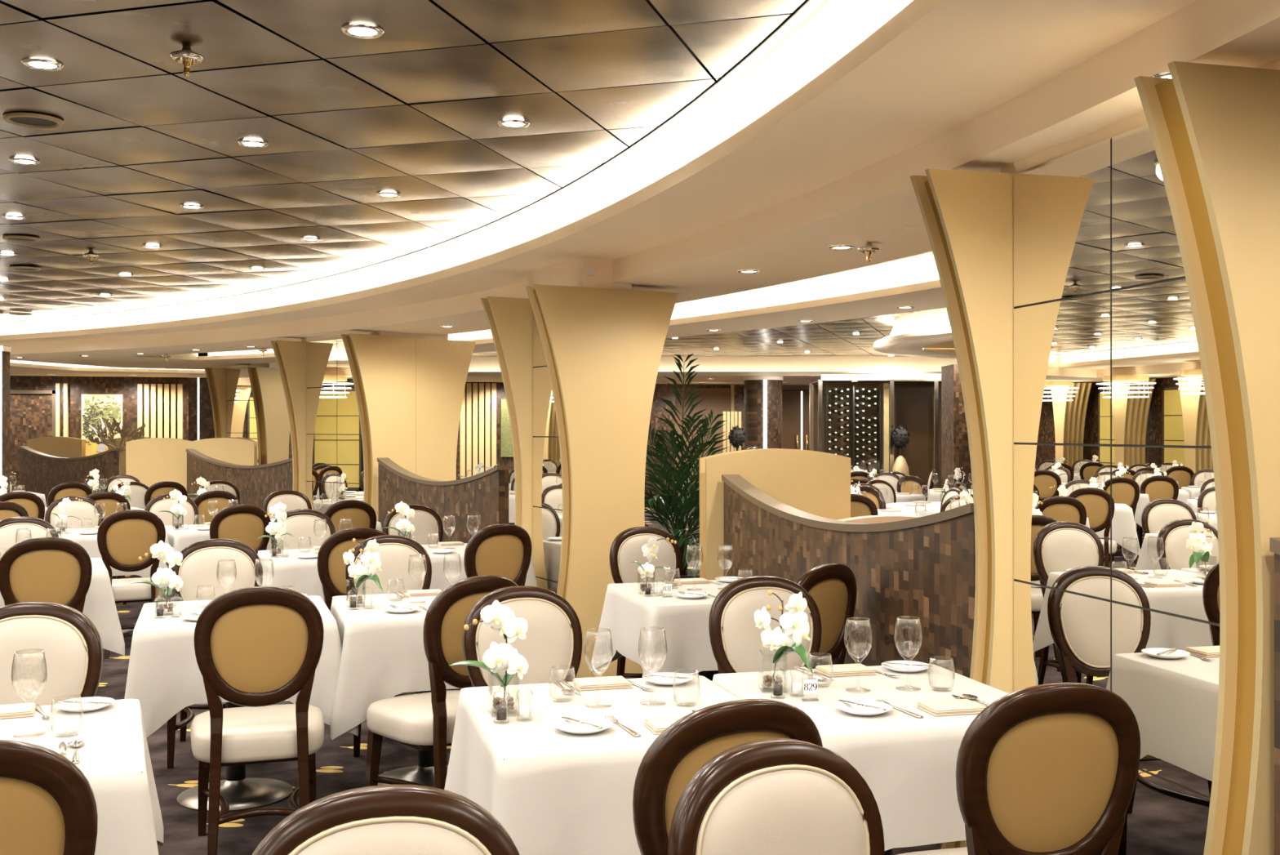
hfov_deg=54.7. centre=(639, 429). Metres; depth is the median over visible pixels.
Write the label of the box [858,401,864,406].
wine bottle
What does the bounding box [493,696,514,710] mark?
glass vase
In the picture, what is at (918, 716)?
fork
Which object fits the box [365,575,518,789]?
dining chair
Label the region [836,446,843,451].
wine bottle
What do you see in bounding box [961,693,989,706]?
spoon
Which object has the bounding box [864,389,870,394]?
wine bottle
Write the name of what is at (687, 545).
wine glass
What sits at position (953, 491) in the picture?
dining chair
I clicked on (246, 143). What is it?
recessed light
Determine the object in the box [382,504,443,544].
dining chair
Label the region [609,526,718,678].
dining chair
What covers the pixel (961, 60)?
ceiling
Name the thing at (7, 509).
dining chair
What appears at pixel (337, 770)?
floor
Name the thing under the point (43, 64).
recessed light
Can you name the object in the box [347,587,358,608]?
pepper mill
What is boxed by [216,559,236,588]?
wine glass
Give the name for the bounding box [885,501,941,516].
tablecloth
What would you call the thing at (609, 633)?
wine glass
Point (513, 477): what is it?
cushion
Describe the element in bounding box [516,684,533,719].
salt mill
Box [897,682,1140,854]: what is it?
dining chair
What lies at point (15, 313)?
ceiling speaker
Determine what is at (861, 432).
wine bottle
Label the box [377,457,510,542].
wall
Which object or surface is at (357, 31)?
recessed light
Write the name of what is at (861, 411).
wine bottle
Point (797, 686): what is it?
salt mill
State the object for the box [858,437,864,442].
wine bottle
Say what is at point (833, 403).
wine bottle
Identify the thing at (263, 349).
sprinkler
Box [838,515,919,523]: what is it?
banquette
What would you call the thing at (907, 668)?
plate
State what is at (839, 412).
wine bottle
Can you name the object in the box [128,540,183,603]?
orchid
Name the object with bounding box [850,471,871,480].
dining chair
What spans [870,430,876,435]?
wine bottle
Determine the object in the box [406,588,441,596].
napkin
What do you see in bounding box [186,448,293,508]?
wall
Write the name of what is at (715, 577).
butter knife
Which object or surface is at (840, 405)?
wine bottle
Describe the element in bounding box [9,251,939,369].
trim
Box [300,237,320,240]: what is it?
recessed light
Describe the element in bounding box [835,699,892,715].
plate
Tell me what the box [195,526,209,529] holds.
plate
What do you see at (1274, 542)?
wall
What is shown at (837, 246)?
recessed light
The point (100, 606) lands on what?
tablecloth
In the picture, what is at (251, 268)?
recessed light
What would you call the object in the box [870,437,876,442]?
wine bottle
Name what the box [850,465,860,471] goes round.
orchid
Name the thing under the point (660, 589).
salt mill
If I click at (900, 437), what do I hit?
shell ornament
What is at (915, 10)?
trim
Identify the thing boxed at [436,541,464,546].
napkin
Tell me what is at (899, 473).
dining chair
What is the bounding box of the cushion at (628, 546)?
[617,534,675,582]
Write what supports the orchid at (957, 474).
in the glass vase
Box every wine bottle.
[831,386,836,391]
[831,394,836,399]
[831,401,836,406]
[831,408,836,413]
[831,430,836,435]
[831,437,836,442]
[831,444,836,448]
[836,389,843,393]
[836,395,842,400]
[836,403,843,408]
[836,410,843,415]
[836,417,843,422]
[836,425,843,429]
[836,431,843,436]
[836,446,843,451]
[842,386,848,391]
[842,416,848,420]
[842,444,848,448]
[843,394,848,399]
[843,401,848,406]
[843,408,848,413]
[843,422,848,427]
[843,430,848,435]
[843,437,848,442]
[843,451,848,456]
[857,386,864,391]
[857,416,864,420]
[857,444,864,448]
[858,394,864,399]
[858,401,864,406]
[858,408,864,413]
[858,422,864,427]
[858,430,864,435]
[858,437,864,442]
[858,451,864,456]
[858,458,864,463]
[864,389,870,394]
[864,395,870,400]
[864,403,870,408]
[864,417,871,422]
[864,425,871,429]
[864,431,871,436]
[864,439,871,444]
[864,446,870,451]
[864,461,870,465]
[870,386,876,391]
[870,394,876,399]
[870,401,876,406]
[870,416,876,420]
[870,422,876,427]
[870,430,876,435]
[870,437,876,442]
[870,444,876,448]
[870,452,876,456]
[870,458,876,463]
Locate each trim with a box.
[0,0,830,322]
[0,0,942,340]
[0,0,1279,354]
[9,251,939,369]
[9,279,941,373]
[240,355,957,371]
[466,371,941,376]
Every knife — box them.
[57,700,112,704]
[58,741,67,758]
[389,604,412,609]
[398,591,408,598]
[558,678,581,694]
[560,716,603,728]
[643,674,694,679]
[664,579,681,586]
[678,591,703,595]
[715,577,741,578]
[799,666,833,680]
[838,699,886,711]
[881,662,933,666]
[951,694,986,706]
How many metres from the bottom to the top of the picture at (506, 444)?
1.100 m
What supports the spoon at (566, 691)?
on the tablecloth at (554, 791)
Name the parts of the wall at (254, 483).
cap rail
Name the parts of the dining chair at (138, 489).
frame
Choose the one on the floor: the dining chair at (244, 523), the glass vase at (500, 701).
the dining chair at (244, 523)
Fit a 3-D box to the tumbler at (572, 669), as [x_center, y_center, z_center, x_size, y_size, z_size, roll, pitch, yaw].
[-0.216,0.707,3.443,0.076,0.092,0.076,0,0,-32]
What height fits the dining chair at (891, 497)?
0.983 m
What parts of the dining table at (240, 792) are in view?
plate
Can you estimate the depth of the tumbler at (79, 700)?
3.04 m
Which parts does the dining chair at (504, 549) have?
panel, leg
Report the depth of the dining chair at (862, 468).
17.96 m
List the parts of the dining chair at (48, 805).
panel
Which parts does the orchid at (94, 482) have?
flower, flower, flower, flower, flower, flower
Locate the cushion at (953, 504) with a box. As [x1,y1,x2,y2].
[946,499,973,510]
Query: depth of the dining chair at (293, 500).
10.94 m
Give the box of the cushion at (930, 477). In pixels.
[927,472,931,488]
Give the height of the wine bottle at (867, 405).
0.074 m
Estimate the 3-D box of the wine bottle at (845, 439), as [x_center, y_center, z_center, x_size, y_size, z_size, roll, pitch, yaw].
[3.299,0.165,19.775,0.074,0.074,0.290,0,0,0]
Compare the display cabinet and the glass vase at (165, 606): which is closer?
the glass vase at (165, 606)
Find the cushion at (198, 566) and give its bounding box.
[179,547,254,600]
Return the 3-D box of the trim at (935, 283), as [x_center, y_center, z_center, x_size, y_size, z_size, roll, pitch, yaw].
[-2.434,-0.925,8.467,7.292,0.050,24.234,0,0,-25]
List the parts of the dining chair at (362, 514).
panel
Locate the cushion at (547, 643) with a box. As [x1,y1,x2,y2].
[475,600,571,685]
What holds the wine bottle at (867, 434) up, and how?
in the display cabinet
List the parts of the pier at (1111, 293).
mirror pane, mirror pane, mirror pane, mirror pane, mirror pane, mirror pane, mirror pane, mirror pane, mirror pane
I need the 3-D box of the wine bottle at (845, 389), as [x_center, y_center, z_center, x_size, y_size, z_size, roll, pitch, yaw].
[3.299,-0.640,19.775,0.074,0.074,0.290,0,0,0]
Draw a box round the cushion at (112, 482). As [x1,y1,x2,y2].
[108,478,134,491]
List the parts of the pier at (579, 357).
mirror pane, mirror pane, mirror pane, mirror pane, mirror pane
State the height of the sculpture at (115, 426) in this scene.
1.723 m
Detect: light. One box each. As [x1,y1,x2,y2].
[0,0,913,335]
[0,253,17,256]
[0,279,11,281]
[1,215,26,220]
[8,157,39,164]
[21,57,63,71]
[97,294,112,296]
[116,273,133,276]
[142,244,162,248]
[179,204,204,209]
[237,139,268,147]
[248,267,266,271]
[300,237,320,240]
[341,23,383,39]
[376,191,400,197]
[440,325,454,327]
[497,119,529,128]
[706,328,720,331]
[737,269,759,273]
[798,320,813,322]
[828,244,854,249]
[896,306,913,308]
[1151,71,1171,78]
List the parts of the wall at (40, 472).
cap rail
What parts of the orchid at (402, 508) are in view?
flower, flower, flower, flower, flower, flower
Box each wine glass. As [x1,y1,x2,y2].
[11,648,47,737]
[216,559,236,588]
[253,558,274,585]
[313,519,327,553]
[408,554,426,602]
[443,553,461,578]
[583,627,613,706]
[638,626,666,704]
[685,545,702,589]
[716,544,733,587]
[844,617,872,691]
[893,616,922,689]
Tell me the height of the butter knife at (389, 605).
0.004 m
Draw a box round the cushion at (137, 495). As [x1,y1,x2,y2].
[118,485,146,509]
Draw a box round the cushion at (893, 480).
[875,475,897,491]
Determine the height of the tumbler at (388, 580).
0.092 m
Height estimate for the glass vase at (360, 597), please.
0.111 m
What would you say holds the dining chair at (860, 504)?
on the floor
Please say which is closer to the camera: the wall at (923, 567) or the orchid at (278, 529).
the wall at (923, 567)
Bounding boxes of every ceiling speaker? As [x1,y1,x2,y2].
[2,112,63,128]
[2,235,39,242]
[8,266,40,271]
[8,312,32,315]
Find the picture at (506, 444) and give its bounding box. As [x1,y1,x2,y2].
[500,399,513,457]
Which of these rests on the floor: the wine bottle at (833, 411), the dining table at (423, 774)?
the dining table at (423, 774)
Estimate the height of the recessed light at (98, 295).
0.007 m
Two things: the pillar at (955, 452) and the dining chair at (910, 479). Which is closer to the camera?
the dining chair at (910, 479)
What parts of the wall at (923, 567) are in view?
cap rail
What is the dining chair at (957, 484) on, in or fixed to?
on the floor
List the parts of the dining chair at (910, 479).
panel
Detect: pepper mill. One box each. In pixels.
[56,524,62,533]
[154,596,165,617]
[271,551,276,557]
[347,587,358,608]
[493,687,510,722]
[644,577,652,594]
[771,667,785,697]
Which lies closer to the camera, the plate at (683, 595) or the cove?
the plate at (683, 595)
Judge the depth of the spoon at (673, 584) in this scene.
6.04 m
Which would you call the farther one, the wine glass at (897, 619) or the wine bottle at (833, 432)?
the wine bottle at (833, 432)
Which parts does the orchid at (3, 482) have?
flower, flower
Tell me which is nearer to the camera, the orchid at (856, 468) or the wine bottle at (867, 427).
the orchid at (856, 468)
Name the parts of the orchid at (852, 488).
flower, flower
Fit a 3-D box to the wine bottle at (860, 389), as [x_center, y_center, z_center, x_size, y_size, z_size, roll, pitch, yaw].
[3.549,-0.640,19.775,0.074,0.074,0.290,0,0,0]
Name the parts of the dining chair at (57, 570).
panel, leg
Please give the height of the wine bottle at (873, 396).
0.074 m
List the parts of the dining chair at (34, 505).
panel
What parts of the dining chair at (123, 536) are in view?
leg, frame, panel, seat rail, seat, leg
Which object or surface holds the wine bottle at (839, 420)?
in the display cabinet
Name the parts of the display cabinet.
post, post, post, post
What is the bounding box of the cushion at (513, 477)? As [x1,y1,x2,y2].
[511,471,515,483]
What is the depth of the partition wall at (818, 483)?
7.12 m
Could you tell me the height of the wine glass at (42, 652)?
0.206 m
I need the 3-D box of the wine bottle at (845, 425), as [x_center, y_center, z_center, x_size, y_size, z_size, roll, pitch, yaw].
[3.299,-0.065,19.775,0.074,0.074,0.290,0,0,0]
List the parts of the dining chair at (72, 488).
panel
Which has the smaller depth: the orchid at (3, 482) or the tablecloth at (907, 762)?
the tablecloth at (907, 762)
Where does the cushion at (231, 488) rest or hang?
on the dining chair at (228, 486)
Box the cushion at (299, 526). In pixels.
[277,515,328,549]
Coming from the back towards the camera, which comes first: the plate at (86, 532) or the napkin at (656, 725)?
the plate at (86, 532)
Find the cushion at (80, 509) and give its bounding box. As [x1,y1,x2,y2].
[51,501,97,528]
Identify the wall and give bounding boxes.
[9,354,208,439]
[19,445,119,507]
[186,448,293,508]
[288,382,808,506]
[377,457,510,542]
[698,448,850,579]
[721,474,975,848]
[1269,537,1279,854]
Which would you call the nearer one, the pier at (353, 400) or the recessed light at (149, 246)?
the recessed light at (149, 246)
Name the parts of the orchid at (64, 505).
flower, flower, flower, flower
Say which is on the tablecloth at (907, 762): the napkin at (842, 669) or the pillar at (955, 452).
the napkin at (842, 669)
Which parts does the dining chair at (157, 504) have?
frame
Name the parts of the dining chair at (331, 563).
leg, panel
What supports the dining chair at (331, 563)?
on the floor
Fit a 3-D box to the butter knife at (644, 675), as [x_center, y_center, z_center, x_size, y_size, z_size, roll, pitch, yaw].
[0.086,0.737,3.684,0.157,0.004,0.017,0,0,18]
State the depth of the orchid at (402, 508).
7.81 m
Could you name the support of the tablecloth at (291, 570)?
on the dining table
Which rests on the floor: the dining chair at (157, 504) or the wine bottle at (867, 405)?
the dining chair at (157, 504)
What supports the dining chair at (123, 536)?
on the floor
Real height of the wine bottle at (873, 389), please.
0.074 m
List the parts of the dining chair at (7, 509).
panel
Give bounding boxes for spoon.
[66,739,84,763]
[393,591,404,598]
[551,680,574,694]
[660,580,677,586]
[795,666,826,679]
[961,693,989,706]
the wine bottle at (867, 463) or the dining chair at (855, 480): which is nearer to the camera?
the dining chair at (855, 480)
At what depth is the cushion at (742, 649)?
4.45 m
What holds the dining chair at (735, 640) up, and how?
on the floor
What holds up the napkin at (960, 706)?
on the tablecloth at (907, 762)
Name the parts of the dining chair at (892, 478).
frame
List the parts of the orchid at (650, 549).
flower, flower, flower, flower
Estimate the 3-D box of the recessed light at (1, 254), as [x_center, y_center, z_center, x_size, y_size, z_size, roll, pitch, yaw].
[-4.412,-1.220,8.628,0.128,0.007,0.128,0,0,-14]
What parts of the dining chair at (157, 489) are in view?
panel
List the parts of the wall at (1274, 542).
cap rail, mosaic panel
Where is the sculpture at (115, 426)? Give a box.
[88,417,146,475]
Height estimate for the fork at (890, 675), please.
0.008 m
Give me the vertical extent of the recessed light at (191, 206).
0.007 m
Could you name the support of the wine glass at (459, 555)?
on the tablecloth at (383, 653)
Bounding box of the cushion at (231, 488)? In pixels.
[205,484,235,496]
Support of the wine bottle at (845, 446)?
in the display cabinet
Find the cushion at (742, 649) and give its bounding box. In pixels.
[720,588,811,672]
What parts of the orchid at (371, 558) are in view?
flower, flower, stem, flower, flower, flower, flower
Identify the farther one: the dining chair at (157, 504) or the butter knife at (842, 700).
the dining chair at (157, 504)
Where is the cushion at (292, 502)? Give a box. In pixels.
[267,495,307,519]
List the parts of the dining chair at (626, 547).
leg, frame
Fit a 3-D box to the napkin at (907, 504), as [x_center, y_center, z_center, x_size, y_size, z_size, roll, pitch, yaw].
[2.722,0.746,12.252,0.156,0.016,0.112,0,0,-30]
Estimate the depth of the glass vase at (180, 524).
9.40 m
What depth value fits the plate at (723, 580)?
6.17 m
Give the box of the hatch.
[905,225,926,231]
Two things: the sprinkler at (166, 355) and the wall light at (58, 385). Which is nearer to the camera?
the sprinkler at (166, 355)
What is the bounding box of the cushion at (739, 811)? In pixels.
[695,768,866,854]
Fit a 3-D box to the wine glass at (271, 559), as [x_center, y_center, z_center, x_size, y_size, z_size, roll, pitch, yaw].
[-1.588,0.650,5.226,0.081,0.206,0.081,0,0,8]
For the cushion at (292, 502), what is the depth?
10.94 m
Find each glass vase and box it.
[56,517,66,533]
[157,586,175,611]
[172,522,182,528]
[269,537,283,556]
[346,578,362,603]
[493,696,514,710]
[639,568,652,591]
[763,674,782,687]
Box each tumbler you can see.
[49,694,83,737]
[195,584,215,608]
[297,536,311,552]
[386,578,404,600]
[548,667,576,702]
[672,668,700,706]
[807,653,833,686]
[928,657,955,691]
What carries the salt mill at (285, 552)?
on the tablecloth at (291, 570)
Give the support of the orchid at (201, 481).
in the glass vase
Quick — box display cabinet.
[808,373,941,488]
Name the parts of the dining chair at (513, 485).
frame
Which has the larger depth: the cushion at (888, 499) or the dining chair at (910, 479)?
the dining chair at (910, 479)
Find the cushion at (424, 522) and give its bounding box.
[389,511,437,544]
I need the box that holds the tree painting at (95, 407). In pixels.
[81,394,122,456]
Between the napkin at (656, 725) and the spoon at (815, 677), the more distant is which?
the spoon at (815, 677)
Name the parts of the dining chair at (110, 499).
frame, panel, leg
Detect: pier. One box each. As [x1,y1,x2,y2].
[204,362,289,465]
[270,330,475,521]
[480,257,678,677]
[910,58,1279,854]
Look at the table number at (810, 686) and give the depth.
3.44 m
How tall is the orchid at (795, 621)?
0.262 m
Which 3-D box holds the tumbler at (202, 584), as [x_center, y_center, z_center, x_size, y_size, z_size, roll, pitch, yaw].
[-1.841,0.707,5.245,0.076,0.092,0.076,0,0,-36]
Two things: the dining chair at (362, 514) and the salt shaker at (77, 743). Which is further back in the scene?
the dining chair at (362, 514)
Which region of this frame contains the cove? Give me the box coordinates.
[873,307,956,358]
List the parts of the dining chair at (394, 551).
leg, frame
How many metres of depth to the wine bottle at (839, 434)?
19.75 m
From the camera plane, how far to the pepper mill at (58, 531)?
8.93 m
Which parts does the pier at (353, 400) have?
mirror pane, mirror pane, mirror pane, mirror pane, mirror pane, mirror pane, mirror pane, mirror pane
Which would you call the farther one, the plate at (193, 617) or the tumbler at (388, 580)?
the tumbler at (388, 580)
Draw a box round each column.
[0,345,11,492]
[187,373,214,440]
[742,375,783,449]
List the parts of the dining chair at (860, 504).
panel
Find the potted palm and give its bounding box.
[644,353,757,578]
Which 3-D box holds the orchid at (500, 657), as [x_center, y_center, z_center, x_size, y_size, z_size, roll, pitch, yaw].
[-0.401,0.588,3.282,0.211,0.273,0.081,0,0,-6]
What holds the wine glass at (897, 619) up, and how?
on the tablecloth at (907, 762)
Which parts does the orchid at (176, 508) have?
flower, flower, flower, flower, flower, flower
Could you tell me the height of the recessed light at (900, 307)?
0.007 m
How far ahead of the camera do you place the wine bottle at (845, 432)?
19.75 m
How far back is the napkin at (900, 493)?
14.40 m
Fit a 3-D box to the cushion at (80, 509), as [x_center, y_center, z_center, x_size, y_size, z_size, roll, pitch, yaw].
[-4.550,0.748,9.956,0.356,0.350,0.066,0,0,-28]
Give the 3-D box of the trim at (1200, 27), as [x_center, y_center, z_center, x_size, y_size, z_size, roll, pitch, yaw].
[-4.754,-0.970,5.996,10.480,0.140,23.739,0,0,-14]
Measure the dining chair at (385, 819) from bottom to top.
0.983 m
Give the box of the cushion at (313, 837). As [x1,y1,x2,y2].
[297,822,484,854]
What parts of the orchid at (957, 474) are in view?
flower, flower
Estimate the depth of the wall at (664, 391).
24.30 m
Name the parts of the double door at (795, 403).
frame, handle, handle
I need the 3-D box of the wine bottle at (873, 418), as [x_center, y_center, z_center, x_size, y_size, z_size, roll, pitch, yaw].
[3.739,-0.180,19.775,0.074,0.074,0.290,0,0,0]
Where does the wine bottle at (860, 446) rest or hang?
in the display cabinet
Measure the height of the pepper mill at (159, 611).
0.091 m
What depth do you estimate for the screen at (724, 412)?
22.56 m
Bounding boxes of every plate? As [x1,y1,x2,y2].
[53,696,115,711]
[77,530,97,534]
[180,613,200,621]
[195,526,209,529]
[295,553,317,558]
[382,604,420,613]
[430,548,455,553]
[552,716,613,733]
[642,671,693,684]
[675,591,708,598]
[715,576,744,582]
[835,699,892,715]
[881,660,928,672]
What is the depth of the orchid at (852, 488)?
11.35 m
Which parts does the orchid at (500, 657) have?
stem, flower, flower, flower, flower, flower, flower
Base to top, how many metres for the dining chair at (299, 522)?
0.983 m
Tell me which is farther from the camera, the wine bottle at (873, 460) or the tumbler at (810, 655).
the wine bottle at (873, 460)
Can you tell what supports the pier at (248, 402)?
on the floor
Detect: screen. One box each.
[26,436,85,457]
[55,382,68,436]
[107,436,149,475]
[125,437,191,490]
[137,383,182,439]
[188,437,257,465]
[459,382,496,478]
[675,384,733,510]
[723,411,741,453]
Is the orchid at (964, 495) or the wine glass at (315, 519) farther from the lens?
the orchid at (964, 495)
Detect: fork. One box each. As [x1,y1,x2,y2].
[35,703,53,719]
[604,715,640,736]
[626,679,654,690]
[874,669,900,676]
[875,698,923,718]
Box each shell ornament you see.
[727,425,746,450]
[890,424,910,475]
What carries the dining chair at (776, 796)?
on the floor
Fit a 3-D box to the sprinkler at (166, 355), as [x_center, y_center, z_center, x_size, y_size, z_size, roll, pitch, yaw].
[-5.582,-0.854,14.592,0.102,0.093,0.102,0,0,-14]
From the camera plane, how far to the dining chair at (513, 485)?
15.56 m
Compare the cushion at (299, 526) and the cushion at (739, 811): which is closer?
the cushion at (739, 811)
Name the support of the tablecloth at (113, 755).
on the dining table
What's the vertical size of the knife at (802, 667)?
0.004 m
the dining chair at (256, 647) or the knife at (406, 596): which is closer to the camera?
the dining chair at (256, 647)
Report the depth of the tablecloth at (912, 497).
14.13 m
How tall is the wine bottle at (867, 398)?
0.074 m
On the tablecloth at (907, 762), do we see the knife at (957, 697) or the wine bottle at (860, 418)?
the knife at (957, 697)
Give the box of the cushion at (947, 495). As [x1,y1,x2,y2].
[942,492,957,503]
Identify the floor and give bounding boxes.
[94,506,941,854]
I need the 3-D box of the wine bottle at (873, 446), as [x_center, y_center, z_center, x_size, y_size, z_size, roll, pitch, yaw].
[3.739,0.280,19.775,0.074,0.074,0.290,0,0,0]
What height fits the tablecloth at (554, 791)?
0.448 m
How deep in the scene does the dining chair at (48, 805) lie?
2.19 m
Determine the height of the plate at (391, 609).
0.016 m
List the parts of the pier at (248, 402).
mirror pane, mirror pane, mirror pane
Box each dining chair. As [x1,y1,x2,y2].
[0,491,44,519]
[0,501,28,520]
[0,516,58,559]
[0,537,92,613]
[0,601,102,705]
[0,739,97,854]
[9,476,14,492]
[44,495,103,528]
[47,481,92,506]
[85,491,130,604]
[97,509,165,658]
[104,474,140,491]
[111,481,148,577]
[144,480,187,506]
[144,493,199,602]
[167,537,262,768]
[190,586,324,854]
[193,490,239,524]
[200,480,239,500]
[208,504,271,554]
[251,784,519,854]
[262,489,311,519]
[269,509,335,549]
[316,527,386,611]
[323,499,376,532]
[345,534,431,756]
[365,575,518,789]
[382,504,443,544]
[462,585,582,686]
[463,523,532,585]
[508,469,515,483]
[508,477,515,524]
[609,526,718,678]
[632,698,822,854]
[667,737,884,854]
[708,575,821,673]
[795,563,857,666]
[850,466,871,473]
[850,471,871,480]
[850,478,869,484]
[850,493,878,517]
[852,483,881,493]
[854,485,885,509]
[866,479,896,503]
[870,471,900,491]
[890,471,905,477]
[897,475,928,501]
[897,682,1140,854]
[927,469,935,488]
[940,487,962,508]
[940,494,973,511]
[954,481,968,493]
[956,475,964,482]
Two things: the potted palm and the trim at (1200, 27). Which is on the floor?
the potted palm
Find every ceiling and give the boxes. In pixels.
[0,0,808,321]
[0,0,1195,342]
[9,17,1279,385]
[471,310,922,356]
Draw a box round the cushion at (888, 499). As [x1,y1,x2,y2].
[872,484,893,503]
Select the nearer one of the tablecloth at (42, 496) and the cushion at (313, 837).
the cushion at (313, 837)
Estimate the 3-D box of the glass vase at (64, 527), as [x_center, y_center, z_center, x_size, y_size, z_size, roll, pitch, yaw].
[-4.223,0.699,9.028,0.072,0.111,0.072,0,0,-34]
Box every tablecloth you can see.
[0,557,124,655]
[0,698,163,854]
[26,491,47,507]
[55,528,171,590]
[124,595,358,737]
[130,506,144,510]
[164,524,271,595]
[257,548,332,602]
[270,518,382,532]
[330,592,457,739]
[421,542,537,591]
[444,675,741,854]
[508,491,515,522]
[591,579,816,676]
[712,663,1009,850]
[877,508,919,516]
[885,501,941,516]
[895,491,925,502]
[927,488,973,501]
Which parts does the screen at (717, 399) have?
post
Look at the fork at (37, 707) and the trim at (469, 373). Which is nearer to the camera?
the fork at (37, 707)
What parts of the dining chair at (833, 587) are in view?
panel, leg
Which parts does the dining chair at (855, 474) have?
panel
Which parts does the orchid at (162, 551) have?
stem, flower, flower, flower, flower, flower, flower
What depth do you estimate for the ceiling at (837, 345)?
17.39 m
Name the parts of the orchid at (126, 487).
flower, flower, flower, flower, flower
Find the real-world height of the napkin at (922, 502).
0.016 m
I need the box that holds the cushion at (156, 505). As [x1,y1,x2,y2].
[150,499,193,525]
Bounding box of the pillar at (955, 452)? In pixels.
[941,364,972,488]
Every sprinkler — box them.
[83,250,98,264]
[162,353,171,360]
[169,46,203,76]
[257,346,267,355]
[857,242,879,262]
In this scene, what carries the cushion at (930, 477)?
on the dining chair at (931, 481)
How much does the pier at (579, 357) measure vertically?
2.560 m
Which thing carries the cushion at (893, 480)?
on the dining chair at (892, 478)
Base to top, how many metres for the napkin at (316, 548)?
0.016 m
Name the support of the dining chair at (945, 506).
on the floor
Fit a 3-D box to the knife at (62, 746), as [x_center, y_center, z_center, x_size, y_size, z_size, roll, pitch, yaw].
[-1.342,0.752,2.881,0.019,0.004,0.223,0,0,-26]
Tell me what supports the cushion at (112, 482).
on the dining chair at (112, 481)
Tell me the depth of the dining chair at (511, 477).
17.91 m
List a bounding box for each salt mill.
[170,597,182,616]
[281,543,288,555]
[362,586,373,608]
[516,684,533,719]
[656,577,664,593]
[789,667,804,696]
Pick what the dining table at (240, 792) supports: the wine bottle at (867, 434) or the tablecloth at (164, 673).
the tablecloth at (164, 673)
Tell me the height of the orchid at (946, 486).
0.229 m
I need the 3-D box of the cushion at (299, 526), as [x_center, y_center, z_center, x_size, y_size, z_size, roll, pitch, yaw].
[-2.257,0.748,8.296,0.356,0.350,0.066,0,0,-22]
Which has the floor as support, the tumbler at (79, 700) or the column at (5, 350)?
the column at (5, 350)
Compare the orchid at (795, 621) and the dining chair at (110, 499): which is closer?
the orchid at (795, 621)
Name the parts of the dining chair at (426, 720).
leg, seat, seat rail, leg, panel, frame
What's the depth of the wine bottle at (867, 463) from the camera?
19.75 m
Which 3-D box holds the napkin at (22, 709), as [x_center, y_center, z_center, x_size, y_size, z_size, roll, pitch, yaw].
[-1.688,0.746,3.275,0.156,0.016,0.112,0,0,-23]
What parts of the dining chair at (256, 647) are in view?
leg, leg, seat, seat rail, frame, panel, leg, leg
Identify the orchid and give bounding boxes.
[0,475,8,495]
[52,497,82,526]
[87,468,102,493]
[112,478,132,503]
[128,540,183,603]
[158,488,186,523]
[186,476,209,495]
[258,501,293,548]
[342,537,383,595]
[382,501,415,537]
[449,600,528,697]
[475,462,487,475]
[631,537,676,583]
[754,590,813,675]
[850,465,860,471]
[850,480,861,494]
[869,467,877,479]
[941,479,948,496]
[953,466,965,482]
[953,489,973,506]
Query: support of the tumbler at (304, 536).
on the tablecloth at (291, 570)
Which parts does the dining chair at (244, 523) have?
panel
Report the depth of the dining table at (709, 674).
5.75 m
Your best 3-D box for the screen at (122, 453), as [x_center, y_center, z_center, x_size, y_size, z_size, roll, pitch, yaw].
[-8.015,0.815,19.669,0.800,1.410,0.142,0,0,-12]
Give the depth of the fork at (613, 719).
3.13 m
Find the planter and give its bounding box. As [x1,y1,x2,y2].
[679,568,699,578]
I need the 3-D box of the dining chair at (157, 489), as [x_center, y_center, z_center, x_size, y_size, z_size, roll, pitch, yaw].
[-5.066,1.029,13.094,0.474,0.983,0.559,0,0,-34]
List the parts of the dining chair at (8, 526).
frame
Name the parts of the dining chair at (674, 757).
panel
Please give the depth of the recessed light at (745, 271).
7.01 m
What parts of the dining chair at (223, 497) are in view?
panel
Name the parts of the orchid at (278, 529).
flower, flower, flower, flower, flower, flower, flower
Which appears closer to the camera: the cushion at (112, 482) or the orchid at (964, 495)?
the orchid at (964, 495)
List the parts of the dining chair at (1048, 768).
seat, leg, panel, leg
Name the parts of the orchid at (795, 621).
flower, flower, stem, flower, flower, flower, flower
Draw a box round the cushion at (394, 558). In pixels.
[355,544,424,595]
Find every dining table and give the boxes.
[121,628,133,637]
[176,621,334,811]
[377,690,448,786]
[662,596,714,680]
[803,699,893,854]
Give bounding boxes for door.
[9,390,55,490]
[782,385,808,449]
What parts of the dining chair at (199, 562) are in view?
leg, leg, frame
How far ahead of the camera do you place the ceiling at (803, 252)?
7.08 m
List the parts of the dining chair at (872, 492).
panel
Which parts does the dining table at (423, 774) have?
plate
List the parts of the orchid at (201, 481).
flower, flower, flower, flower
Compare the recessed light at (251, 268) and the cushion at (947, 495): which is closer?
the recessed light at (251, 268)
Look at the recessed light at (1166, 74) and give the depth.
3.13 m
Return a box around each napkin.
[0,702,35,719]
[312,546,320,550]
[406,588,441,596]
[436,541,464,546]
[572,675,631,690]
[643,715,684,734]
[673,577,710,584]
[814,662,875,676]
[881,509,901,511]
[896,492,910,494]
[905,503,924,506]
[912,501,931,503]
[915,698,986,715]
[931,488,944,489]
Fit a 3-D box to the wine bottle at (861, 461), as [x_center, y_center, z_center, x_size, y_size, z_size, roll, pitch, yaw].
[3.549,0.510,19.775,0.074,0.074,0.290,0,0,0]
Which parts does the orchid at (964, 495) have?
flower, flower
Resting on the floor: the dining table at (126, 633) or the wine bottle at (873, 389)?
the dining table at (126, 633)
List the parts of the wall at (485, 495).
cap rail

